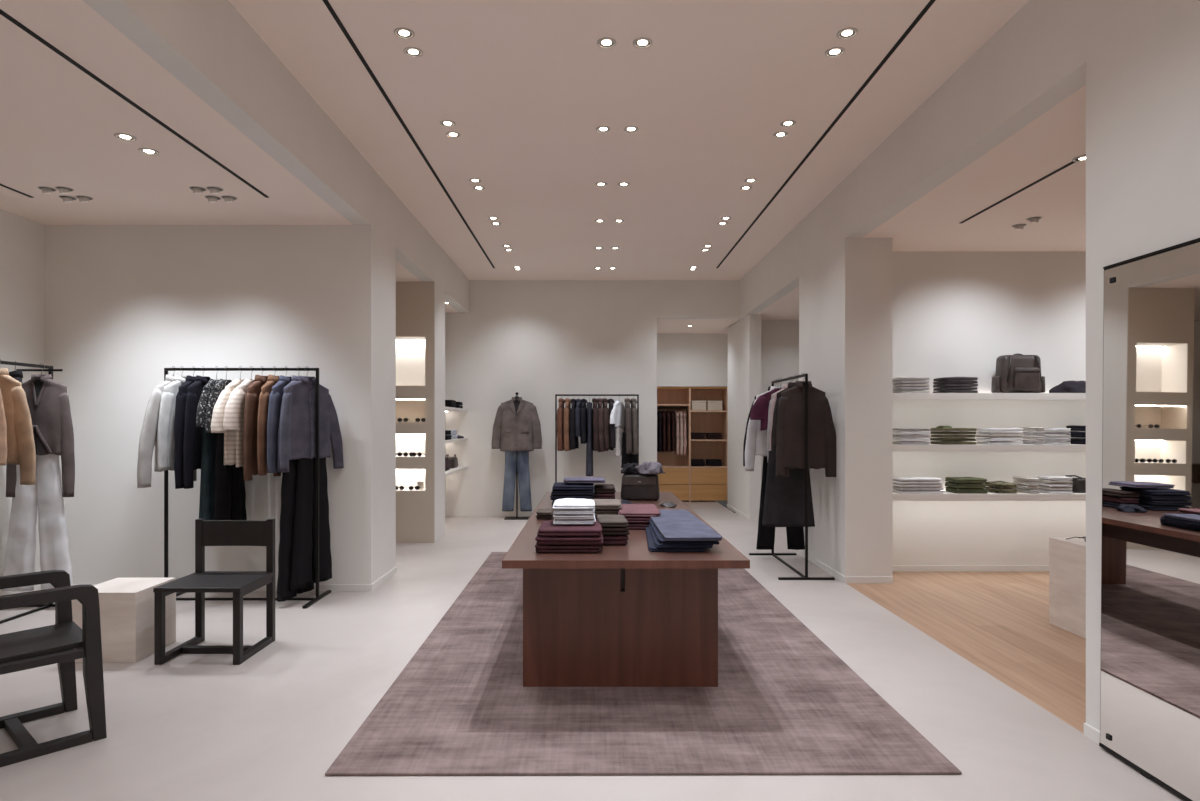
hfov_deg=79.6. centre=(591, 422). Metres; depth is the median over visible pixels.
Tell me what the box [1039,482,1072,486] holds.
shirt
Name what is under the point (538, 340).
wall
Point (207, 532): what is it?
chair
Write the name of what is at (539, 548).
jumper
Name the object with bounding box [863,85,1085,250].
ceiling
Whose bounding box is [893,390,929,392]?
pullover
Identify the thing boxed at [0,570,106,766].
armchair
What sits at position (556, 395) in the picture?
clothes rack
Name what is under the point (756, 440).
shirt
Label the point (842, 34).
recessed light
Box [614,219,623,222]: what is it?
recessed light
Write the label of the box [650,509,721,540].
jeans
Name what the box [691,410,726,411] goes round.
shelf
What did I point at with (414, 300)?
wall niche
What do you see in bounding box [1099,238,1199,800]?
wall mirror
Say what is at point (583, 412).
shirt
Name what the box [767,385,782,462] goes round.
shirt
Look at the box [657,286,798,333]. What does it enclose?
ceiling
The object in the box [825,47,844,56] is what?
recessed light
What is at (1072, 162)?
ceiling track
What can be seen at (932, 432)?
sweatshirt
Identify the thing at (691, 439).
shelf
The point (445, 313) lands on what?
wall
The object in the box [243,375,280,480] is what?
jacket
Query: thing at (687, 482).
wardrobe
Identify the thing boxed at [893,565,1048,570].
baseboard
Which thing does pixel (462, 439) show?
shelf
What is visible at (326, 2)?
ceiling track
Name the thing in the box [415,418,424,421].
sunglasses
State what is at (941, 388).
pullover
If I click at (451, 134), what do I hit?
recessed light
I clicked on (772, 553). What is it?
clothes rack
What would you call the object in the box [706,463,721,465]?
pullover
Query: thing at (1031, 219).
spotlight
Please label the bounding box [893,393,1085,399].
wall shelf
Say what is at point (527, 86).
ceiling
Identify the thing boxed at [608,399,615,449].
jacket
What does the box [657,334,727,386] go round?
wall
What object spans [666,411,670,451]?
shirt
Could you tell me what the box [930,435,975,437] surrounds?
sweatshirt
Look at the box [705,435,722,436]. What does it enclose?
pullover
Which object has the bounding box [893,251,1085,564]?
wall
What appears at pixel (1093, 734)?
baseboard
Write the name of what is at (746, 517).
baseboard
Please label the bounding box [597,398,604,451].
jacket
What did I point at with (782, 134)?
recessed light
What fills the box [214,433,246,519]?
trousers
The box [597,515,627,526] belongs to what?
cardigan
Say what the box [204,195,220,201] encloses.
spotlight
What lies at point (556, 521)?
shirt
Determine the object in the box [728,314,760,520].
pillar
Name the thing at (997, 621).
floor
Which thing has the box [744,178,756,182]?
recessed light
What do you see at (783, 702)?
area rug
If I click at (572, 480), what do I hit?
scarf
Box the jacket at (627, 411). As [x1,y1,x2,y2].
[624,398,631,453]
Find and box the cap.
[936,426,951,427]
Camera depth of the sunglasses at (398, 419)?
8.49 m
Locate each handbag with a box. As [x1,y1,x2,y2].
[445,455,449,470]
[447,454,457,467]
[621,467,659,499]
[1065,475,1085,492]
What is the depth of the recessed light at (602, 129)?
5.24 m
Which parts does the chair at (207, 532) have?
leg, rail, leg, seat, backrest, leg, rail, seat rail, leg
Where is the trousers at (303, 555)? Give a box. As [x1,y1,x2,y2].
[289,457,331,589]
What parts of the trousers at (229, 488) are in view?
trouser leg, trouser leg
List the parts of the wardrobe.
clothe rail, drawer, drawer, panel, drawer, drawer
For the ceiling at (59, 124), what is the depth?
4.27 m
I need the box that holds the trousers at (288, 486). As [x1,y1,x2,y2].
[277,459,313,601]
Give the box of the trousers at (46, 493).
[1,454,72,591]
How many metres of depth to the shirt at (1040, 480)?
6.50 m
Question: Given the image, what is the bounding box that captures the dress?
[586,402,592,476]
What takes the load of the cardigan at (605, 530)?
on the cardigan at (607, 539)
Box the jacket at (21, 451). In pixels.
[0,368,35,484]
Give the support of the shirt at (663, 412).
hanging from the clothes hanger
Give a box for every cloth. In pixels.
[536,509,553,514]
[536,514,553,518]
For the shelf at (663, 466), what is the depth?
12.78 m
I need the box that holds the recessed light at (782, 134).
[773,131,787,137]
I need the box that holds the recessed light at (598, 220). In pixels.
[595,219,604,222]
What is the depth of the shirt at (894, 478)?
6.50 m
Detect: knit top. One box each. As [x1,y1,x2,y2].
[590,499,621,509]
[595,510,618,516]
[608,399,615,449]
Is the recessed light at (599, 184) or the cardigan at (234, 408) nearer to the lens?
the cardigan at (234, 408)
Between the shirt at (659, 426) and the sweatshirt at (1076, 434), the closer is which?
the sweatshirt at (1076, 434)
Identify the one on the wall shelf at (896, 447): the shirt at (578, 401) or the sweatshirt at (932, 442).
the sweatshirt at (932, 442)
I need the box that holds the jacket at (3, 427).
[0,389,6,465]
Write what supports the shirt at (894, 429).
on the shirt at (894, 432)
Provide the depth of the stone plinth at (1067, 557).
4.85 m
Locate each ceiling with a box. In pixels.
[0,0,458,312]
[229,0,1028,279]
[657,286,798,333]
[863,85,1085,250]
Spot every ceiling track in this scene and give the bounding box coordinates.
[0,9,268,197]
[0,184,33,197]
[322,0,494,267]
[716,0,935,267]
[960,154,1085,222]
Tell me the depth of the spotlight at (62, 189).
5.04 m
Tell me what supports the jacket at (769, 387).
hanging from the clothes hanger
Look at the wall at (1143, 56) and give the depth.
3.20 m
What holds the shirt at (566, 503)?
on the shirt at (556, 511)
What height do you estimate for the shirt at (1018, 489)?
0.031 m
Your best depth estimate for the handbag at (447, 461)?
9.70 m
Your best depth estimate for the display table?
3.79 m
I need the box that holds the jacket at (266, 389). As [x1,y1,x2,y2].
[257,375,279,475]
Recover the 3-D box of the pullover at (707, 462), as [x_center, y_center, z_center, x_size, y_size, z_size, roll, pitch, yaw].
[2.193,0.710,12.954,0.266,0.037,0.296,0,0,1]
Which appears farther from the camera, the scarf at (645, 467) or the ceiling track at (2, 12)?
the scarf at (645, 467)
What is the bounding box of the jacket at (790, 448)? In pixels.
[776,381,836,476]
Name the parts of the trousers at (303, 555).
trouser leg, trouser leg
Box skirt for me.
[762,451,814,526]
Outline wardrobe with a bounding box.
[657,387,727,501]
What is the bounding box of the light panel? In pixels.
[396,337,424,490]
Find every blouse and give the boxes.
[196,379,218,427]
[205,379,231,432]
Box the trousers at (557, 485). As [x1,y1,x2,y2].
[552,482,593,489]
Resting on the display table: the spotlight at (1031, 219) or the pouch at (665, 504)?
the pouch at (665, 504)
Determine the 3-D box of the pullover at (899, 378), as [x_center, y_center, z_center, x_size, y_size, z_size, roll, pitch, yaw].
[2.905,-0.401,6.602,0.282,0.025,0.254,0,0,-1]
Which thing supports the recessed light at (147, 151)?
in the ceiling at (59, 124)
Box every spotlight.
[38,186,56,192]
[55,186,73,192]
[59,195,76,201]
[75,195,92,201]
[189,186,206,192]
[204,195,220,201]
[206,186,223,192]
[221,195,237,201]
[1011,223,1026,228]
[1026,216,1041,221]
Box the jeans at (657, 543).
[648,523,712,547]
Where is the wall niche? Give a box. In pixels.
[396,282,433,542]
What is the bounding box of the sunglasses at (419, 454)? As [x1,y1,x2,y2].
[411,452,424,456]
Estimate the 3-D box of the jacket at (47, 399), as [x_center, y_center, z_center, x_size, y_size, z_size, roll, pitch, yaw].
[-4.131,0.094,5.406,0.500,0.920,0.139,0,0,-8]
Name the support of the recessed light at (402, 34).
in the ceiling at (527, 86)
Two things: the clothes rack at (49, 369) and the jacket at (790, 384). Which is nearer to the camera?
the clothes rack at (49, 369)
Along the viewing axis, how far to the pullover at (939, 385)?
6.49 m
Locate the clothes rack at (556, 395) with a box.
[555,394,638,481]
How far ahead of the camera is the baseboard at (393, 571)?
6.32 m
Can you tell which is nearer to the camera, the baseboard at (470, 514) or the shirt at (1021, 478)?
the shirt at (1021, 478)
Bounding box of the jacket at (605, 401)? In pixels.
[602,398,609,451]
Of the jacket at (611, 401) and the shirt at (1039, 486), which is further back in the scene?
the jacket at (611, 401)
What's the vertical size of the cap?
0.037 m
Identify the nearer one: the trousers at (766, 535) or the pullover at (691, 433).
the trousers at (766, 535)
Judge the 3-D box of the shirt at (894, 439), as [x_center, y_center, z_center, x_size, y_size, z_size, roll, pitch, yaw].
[2.911,0.150,6.599,0.277,0.026,0.259,0,0,0]
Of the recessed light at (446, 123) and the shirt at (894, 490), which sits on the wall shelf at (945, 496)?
the shirt at (894, 490)
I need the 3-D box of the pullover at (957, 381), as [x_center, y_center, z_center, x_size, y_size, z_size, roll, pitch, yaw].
[3.333,-0.371,6.602,0.311,0.025,0.263,0,0,1]
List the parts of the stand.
plate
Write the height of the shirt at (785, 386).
0.764 m
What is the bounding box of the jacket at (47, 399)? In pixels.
[6,374,74,496]
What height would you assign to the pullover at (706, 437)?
0.037 m
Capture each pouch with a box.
[660,501,676,506]
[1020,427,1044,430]
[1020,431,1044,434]
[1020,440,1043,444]
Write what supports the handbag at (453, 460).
on the shelf at (459, 468)
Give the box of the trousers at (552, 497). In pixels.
[550,495,591,500]
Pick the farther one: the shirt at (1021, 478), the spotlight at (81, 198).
the shirt at (1021, 478)
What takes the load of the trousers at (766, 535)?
hanging from the clothes rack at (772, 553)
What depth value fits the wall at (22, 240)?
5.75 m
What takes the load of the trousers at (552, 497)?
on the trousers
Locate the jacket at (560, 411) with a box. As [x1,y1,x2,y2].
[557,398,564,450]
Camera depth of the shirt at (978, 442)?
6.48 m
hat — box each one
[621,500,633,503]
[1049,380,1085,392]
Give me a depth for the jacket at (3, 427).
4.64 m
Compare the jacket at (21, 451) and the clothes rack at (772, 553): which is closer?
the jacket at (21, 451)
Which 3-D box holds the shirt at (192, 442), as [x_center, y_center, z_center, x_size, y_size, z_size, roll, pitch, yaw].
[-3.056,0.062,5.666,0.097,0.864,0.529,0,0,1]
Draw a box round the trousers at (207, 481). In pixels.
[199,428,215,519]
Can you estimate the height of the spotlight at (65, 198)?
0.055 m
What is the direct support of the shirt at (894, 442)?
on the wall shelf at (896, 447)
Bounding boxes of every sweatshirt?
[930,428,976,430]
[930,431,976,433]
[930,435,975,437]
[930,438,975,440]
[930,441,975,444]
[945,477,986,482]
[945,482,986,487]
[945,487,987,493]
[1066,425,1085,430]
[1066,438,1085,443]
[1067,431,1085,437]
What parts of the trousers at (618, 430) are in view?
trouser leg, trouser leg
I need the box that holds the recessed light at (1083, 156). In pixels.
[1072,155,1085,161]
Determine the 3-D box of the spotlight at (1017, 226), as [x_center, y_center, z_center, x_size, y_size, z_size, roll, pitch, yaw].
[3.500,-1.608,5.900,0.110,0.055,0.110,0,0,0]
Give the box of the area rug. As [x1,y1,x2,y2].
[325,552,961,775]
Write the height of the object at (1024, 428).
0.036 m
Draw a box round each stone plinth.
[72,578,175,662]
[1049,537,1085,638]
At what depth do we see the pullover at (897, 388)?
6.48 m
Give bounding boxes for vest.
[594,484,615,492]
[595,493,614,498]
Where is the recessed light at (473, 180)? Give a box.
[469,178,480,182]
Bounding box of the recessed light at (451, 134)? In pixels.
[446,131,460,137]
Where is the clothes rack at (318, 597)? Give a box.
[164,368,330,608]
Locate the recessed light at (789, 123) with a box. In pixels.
[780,120,795,126]
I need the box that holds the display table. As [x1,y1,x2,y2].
[502,492,749,686]
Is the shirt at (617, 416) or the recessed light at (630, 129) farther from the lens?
the shirt at (617, 416)
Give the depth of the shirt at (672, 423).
12.84 m
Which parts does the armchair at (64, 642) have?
rail, arm frame, seat, seat rail, rail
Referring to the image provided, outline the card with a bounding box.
[417,482,423,488]
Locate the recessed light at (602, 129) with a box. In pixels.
[596,126,610,132]
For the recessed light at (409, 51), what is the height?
0.007 m
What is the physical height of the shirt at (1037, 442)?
0.036 m
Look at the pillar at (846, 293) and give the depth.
6.30 m
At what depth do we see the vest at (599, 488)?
5.73 m
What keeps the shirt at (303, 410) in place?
hanging from the clothes hanger
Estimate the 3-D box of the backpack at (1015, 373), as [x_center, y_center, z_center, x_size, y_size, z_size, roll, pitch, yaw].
[3.897,-0.457,6.598,0.487,0.367,0.212,0,0,0]
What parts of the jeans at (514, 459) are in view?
trouser leg, trouser leg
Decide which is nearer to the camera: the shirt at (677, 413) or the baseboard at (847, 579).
the baseboard at (847, 579)
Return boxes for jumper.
[535,532,602,544]
[535,543,600,552]
[537,521,601,535]
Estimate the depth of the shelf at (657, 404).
12.76 m
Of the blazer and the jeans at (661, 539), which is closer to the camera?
the jeans at (661, 539)
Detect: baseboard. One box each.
[14,586,40,593]
[73,584,370,590]
[371,566,396,590]
[469,513,532,515]
[727,504,748,520]
[798,550,844,582]
[845,577,892,582]
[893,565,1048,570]
[1084,723,1099,744]
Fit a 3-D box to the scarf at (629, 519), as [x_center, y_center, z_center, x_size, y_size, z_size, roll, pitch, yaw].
[0.302,0.594,4.638,0.264,0.031,0.519,0,0,0]
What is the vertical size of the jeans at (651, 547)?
0.021 m
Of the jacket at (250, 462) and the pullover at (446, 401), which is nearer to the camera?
the jacket at (250, 462)
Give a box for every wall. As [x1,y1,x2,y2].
[0,209,44,595]
[45,225,395,583]
[82,0,468,312]
[445,313,445,516]
[446,280,739,515]
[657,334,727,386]
[740,0,1199,730]
[761,320,798,482]
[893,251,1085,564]
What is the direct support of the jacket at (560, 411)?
hanging from the clothes hanger
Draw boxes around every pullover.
[445,400,455,403]
[445,404,456,407]
[691,433,705,434]
[691,459,704,461]
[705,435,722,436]
[705,459,721,461]
[706,433,721,434]
[706,437,721,438]
[706,461,721,463]
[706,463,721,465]
[893,377,929,380]
[893,381,928,384]
[893,384,929,387]
[893,387,928,390]
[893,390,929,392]
[933,377,977,380]
[933,380,977,384]
[933,384,977,387]
[933,387,977,390]
[933,390,977,392]
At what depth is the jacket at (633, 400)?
10.24 m
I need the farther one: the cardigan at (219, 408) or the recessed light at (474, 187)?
the recessed light at (474, 187)
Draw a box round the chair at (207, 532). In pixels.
[153,519,274,664]
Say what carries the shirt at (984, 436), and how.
on the shirt at (977, 439)
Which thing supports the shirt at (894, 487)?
on the shirt at (894, 490)
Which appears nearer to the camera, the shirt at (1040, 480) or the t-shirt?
the shirt at (1040, 480)
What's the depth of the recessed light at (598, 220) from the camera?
7.62 m
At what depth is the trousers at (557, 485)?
5.63 m
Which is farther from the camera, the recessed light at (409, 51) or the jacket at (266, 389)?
the jacket at (266, 389)
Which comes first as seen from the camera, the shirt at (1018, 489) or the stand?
the shirt at (1018, 489)
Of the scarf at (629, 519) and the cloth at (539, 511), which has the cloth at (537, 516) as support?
the cloth at (539, 511)
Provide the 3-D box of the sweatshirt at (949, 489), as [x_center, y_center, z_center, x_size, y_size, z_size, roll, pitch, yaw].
[3.427,0.614,6.601,0.281,0.041,0.260,0,0,0]
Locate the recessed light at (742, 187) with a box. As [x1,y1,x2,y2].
[740,186,751,189]
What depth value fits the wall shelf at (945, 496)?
6.45 m
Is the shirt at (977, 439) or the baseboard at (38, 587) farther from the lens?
the shirt at (977, 439)
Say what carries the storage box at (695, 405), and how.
on the wardrobe
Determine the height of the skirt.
0.702 m
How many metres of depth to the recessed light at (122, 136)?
4.15 m
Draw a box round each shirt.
[157,375,185,469]
[174,375,195,488]
[183,375,210,488]
[267,375,291,472]
[277,376,343,472]
[279,375,298,468]
[553,498,594,508]
[553,507,594,514]
[553,512,594,518]
[553,519,595,524]
[570,399,578,448]
[575,399,580,436]
[580,399,586,443]
[610,401,624,426]
[657,411,661,451]
[661,411,666,451]
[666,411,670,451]
[670,411,674,451]
[675,411,679,454]
[679,411,683,454]
[683,411,686,454]
[745,386,809,470]
[750,388,780,430]
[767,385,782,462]
[769,384,787,450]
[893,428,929,430]
[893,431,930,433]
[893,434,929,437]
[893,438,929,440]
[893,441,930,444]
[893,477,942,480]
[893,480,942,483]
[893,483,942,486]
[893,486,943,490]
[893,489,942,493]
[976,435,1022,437]
[976,438,1022,440]
[976,441,1022,444]
[977,428,1022,430]
[977,431,1023,433]
[1012,476,1038,481]
[1013,480,1038,485]
[1013,488,1038,493]
[1016,484,1038,489]
[1034,475,1072,479]
[1035,489,1072,493]
[1038,434,1070,437]
[1038,479,1072,482]
[1038,485,1071,489]
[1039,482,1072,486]
[1040,438,1070,440]
[1042,431,1070,433]
[1043,441,1070,444]
[1044,428,1070,430]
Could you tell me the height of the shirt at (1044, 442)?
0.026 m
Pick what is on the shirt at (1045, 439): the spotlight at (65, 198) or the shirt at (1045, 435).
the shirt at (1045, 435)
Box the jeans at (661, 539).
[649,520,718,544]
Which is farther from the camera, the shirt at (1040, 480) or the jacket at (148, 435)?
the shirt at (1040, 480)
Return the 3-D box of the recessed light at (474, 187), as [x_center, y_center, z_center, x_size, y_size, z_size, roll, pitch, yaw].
[-1.030,-2.136,6.550,0.110,0.007,0.110,0,0,0]
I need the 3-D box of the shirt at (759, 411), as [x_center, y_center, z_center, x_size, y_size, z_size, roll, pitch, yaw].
[1.891,-0.136,7.201,0.633,0.426,0.110,0,0,0]
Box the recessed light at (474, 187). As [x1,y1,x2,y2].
[473,186,484,189]
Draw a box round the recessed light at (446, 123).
[440,120,455,126]
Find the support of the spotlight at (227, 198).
attached to the ceiling at (59, 124)
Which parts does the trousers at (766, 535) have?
trouser leg, trouser leg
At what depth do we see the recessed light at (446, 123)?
5.13 m
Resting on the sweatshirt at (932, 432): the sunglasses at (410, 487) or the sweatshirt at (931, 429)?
the sweatshirt at (931, 429)
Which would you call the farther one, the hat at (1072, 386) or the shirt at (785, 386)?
the shirt at (785, 386)
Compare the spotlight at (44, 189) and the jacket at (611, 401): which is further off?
the jacket at (611, 401)
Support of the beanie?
on the handbag at (633, 486)
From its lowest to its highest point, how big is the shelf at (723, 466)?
0.028 m
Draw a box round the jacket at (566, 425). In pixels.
[563,398,572,450]
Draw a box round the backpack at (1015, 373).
[991,353,1044,392]
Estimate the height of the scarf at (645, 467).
0.095 m
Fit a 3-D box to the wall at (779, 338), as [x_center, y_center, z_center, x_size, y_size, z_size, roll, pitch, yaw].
[4.010,-0.125,10.975,3.180,3.050,0.150,0,0,0]
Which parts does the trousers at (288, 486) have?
trouser leg, trouser leg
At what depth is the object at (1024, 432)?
6.54 m
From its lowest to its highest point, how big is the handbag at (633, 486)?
0.291 m
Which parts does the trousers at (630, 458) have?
trouser leg, trouser leg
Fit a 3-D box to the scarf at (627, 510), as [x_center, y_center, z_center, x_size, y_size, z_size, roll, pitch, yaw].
[0.295,0.560,4.640,0.261,0.027,0.511,0,0,1]
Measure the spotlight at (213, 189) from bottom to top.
0.055 m
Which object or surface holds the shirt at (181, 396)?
hanging from the clothes hanger
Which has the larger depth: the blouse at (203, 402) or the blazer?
the blazer
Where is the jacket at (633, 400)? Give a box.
[631,398,637,454]
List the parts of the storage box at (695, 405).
lid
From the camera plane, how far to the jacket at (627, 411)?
10.25 m
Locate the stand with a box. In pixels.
[504,392,528,519]
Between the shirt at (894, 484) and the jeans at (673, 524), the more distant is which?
the shirt at (894, 484)
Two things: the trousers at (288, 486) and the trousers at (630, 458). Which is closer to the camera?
the trousers at (288, 486)
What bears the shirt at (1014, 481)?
on the shirt at (1018, 485)
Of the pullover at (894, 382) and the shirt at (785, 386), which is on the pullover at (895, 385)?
the pullover at (894, 382)
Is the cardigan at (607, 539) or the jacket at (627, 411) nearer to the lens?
the cardigan at (607, 539)
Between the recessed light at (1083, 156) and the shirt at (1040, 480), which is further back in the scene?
the shirt at (1040, 480)
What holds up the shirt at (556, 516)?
on the shirt at (556, 521)
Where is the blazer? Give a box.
[492,397,541,451]
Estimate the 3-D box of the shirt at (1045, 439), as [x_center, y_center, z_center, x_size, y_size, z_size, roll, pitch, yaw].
[4.238,0.150,6.596,0.152,0.026,0.262,0,0,1]
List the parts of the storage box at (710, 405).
lid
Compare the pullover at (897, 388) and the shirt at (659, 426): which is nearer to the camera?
the pullover at (897, 388)
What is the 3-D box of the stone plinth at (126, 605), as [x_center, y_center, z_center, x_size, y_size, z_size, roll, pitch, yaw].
[-2.854,1.196,4.412,0.375,0.409,0.410,0,0,0]
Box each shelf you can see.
[445,407,466,411]
[445,438,466,442]
[445,466,466,475]
[657,404,688,405]
[662,465,688,467]
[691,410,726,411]
[691,439,726,440]
[691,465,726,467]
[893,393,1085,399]
[893,444,1085,451]
[893,490,1085,500]
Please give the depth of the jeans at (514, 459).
10.51 m
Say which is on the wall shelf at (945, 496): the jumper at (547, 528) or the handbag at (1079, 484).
the handbag at (1079, 484)
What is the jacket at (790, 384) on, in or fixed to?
hanging from the clothes hanger
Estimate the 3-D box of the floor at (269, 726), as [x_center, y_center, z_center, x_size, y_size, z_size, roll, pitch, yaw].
[0.100,1.450,5.100,11.400,0.100,16.600,0,0,0]
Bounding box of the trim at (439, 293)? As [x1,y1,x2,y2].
[434,282,444,542]
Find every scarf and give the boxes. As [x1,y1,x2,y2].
[563,477,604,483]
[618,504,660,516]
[625,517,650,522]
[627,523,648,529]
[635,462,665,473]
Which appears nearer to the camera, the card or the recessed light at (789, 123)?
the recessed light at (789, 123)
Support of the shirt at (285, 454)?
hanging from the clothes hanger
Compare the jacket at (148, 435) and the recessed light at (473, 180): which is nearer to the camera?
the jacket at (148, 435)
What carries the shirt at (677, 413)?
hanging from the clothes hanger
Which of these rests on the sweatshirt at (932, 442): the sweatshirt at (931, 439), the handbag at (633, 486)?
the sweatshirt at (931, 439)
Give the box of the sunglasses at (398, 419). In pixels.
[397,418,409,421]
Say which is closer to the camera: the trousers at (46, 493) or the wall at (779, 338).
the trousers at (46, 493)
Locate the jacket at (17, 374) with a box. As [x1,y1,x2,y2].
[9,370,22,387]
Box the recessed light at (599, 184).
[595,182,606,186]
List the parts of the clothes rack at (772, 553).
rail, post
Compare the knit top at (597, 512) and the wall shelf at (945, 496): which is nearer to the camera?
the knit top at (597, 512)
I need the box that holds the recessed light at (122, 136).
[114,133,136,140]
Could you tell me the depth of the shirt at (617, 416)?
10.35 m
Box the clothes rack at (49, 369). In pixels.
[0,361,62,623]
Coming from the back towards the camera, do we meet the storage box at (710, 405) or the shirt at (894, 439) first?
the storage box at (710, 405)
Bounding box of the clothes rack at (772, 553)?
[749,374,834,579]
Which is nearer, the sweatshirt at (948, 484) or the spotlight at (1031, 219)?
the spotlight at (1031, 219)
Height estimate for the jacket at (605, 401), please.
0.768 m
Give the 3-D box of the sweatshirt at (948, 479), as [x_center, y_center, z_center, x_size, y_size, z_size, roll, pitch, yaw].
[3.427,0.519,6.597,0.286,0.048,0.255,0,0,1]
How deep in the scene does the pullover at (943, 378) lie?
6.48 m
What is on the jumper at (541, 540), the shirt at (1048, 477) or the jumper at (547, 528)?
the jumper at (547, 528)
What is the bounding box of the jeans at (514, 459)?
[502,451,531,511]
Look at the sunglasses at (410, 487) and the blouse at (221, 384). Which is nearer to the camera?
the blouse at (221, 384)
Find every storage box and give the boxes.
[691,401,706,409]
[706,401,722,409]
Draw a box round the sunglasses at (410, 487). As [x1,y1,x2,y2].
[409,486,419,489]
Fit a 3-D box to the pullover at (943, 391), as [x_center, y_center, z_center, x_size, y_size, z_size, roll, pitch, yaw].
[3.325,-0.283,6.597,0.309,0.025,0.263,0,0,-1]
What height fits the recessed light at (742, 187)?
0.007 m
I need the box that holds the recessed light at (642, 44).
[633,37,651,48]
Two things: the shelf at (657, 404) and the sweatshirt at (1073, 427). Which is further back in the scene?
the shelf at (657, 404)
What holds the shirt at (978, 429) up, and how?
on the shirt at (978, 432)
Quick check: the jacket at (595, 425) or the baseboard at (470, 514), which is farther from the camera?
the baseboard at (470, 514)
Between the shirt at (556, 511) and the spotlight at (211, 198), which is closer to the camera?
the shirt at (556, 511)
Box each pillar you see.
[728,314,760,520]
[799,238,892,576]
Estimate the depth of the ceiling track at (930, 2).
4.83 m
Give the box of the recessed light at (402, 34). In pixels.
[394,27,414,38]
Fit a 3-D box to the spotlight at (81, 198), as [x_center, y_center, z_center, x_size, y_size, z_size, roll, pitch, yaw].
[-3.715,-1.638,5.270,0.110,0.055,0.110,0,0,0]
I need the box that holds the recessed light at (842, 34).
[837,27,857,38]
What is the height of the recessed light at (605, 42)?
0.007 m
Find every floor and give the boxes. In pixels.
[0,501,1184,800]
[846,571,1085,733]
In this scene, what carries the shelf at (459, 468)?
attached to the wall at (445, 313)
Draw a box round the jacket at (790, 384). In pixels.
[771,382,794,450]
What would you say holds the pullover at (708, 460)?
on the pullover at (707, 462)
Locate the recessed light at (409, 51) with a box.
[403,47,422,57]
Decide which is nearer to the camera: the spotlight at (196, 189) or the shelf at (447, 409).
the spotlight at (196, 189)
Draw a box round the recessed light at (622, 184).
[618,182,629,186]
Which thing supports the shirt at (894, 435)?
on the shirt at (894, 439)
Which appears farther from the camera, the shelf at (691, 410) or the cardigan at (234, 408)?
the shelf at (691, 410)
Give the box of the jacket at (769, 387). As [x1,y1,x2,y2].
[743,386,770,465]
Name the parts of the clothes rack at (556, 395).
post, rail, post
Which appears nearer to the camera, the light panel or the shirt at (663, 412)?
the light panel
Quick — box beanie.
[621,463,638,473]
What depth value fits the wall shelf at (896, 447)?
6.45 m
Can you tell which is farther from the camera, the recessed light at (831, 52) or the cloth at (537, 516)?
the cloth at (537, 516)
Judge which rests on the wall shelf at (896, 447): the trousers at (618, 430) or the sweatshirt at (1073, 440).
the sweatshirt at (1073, 440)
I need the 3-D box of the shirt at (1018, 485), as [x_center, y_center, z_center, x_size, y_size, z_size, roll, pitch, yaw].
[3.974,0.584,6.603,0.106,0.031,0.256,0,0,0]
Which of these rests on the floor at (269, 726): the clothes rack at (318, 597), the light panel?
the clothes rack at (318, 597)
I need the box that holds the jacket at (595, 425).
[592,398,598,450]
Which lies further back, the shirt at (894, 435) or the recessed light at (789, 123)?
the shirt at (894, 435)
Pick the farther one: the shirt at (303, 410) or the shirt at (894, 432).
the shirt at (894, 432)
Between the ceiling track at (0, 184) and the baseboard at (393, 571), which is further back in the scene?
the baseboard at (393, 571)
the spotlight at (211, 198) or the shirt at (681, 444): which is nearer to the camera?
the spotlight at (211, 198)
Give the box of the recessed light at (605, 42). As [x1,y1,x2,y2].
[597,37,615,48]
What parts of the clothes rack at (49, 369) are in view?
rail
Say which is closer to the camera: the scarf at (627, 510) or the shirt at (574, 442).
the scarf at (627, 510)
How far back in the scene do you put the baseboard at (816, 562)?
6.83 m
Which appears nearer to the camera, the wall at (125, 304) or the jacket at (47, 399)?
the jacket at (47, 399)
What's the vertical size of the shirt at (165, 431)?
0.724 m
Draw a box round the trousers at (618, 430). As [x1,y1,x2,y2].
[614,423,623,455]
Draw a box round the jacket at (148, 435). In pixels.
[137,375,196,487]
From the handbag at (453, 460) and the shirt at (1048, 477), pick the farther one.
the handbag at (453, 460)
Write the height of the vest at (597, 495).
0.041 m
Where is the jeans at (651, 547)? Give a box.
[645,527,706,551]
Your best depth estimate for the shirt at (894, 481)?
6.48 m
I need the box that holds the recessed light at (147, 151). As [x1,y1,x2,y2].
[138,148,158,154]
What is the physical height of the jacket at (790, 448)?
0.870 m
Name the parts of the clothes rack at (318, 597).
post, rail, post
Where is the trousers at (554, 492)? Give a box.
[551,490,593,494]
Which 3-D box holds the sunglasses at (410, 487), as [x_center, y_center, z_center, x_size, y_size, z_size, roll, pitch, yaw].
[-2.111,0.767,8.562,0.138,0.050,0.137,0,0,-10]
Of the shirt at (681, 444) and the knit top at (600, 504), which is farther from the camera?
the shirt at (681, 444)
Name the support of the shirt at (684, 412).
hanging from the clothes hanger
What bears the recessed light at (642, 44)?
in the ceiling at (527, 86)
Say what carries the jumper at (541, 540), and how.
on the jumper at (539, 548)
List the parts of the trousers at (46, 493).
trouser leg, trouser leg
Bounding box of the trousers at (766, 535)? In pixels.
[756,456,804,549]
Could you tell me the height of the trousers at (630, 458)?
0.512 m
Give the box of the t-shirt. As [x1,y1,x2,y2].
[445,435,451,439]
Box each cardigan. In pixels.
[211,379,243,464]
[223,379,253,466]
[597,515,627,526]
[601,535,628,544]
[602,527,629,534]
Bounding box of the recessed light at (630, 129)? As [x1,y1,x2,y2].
[624,126,638,132]
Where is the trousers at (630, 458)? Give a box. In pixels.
[621,432,636,467]

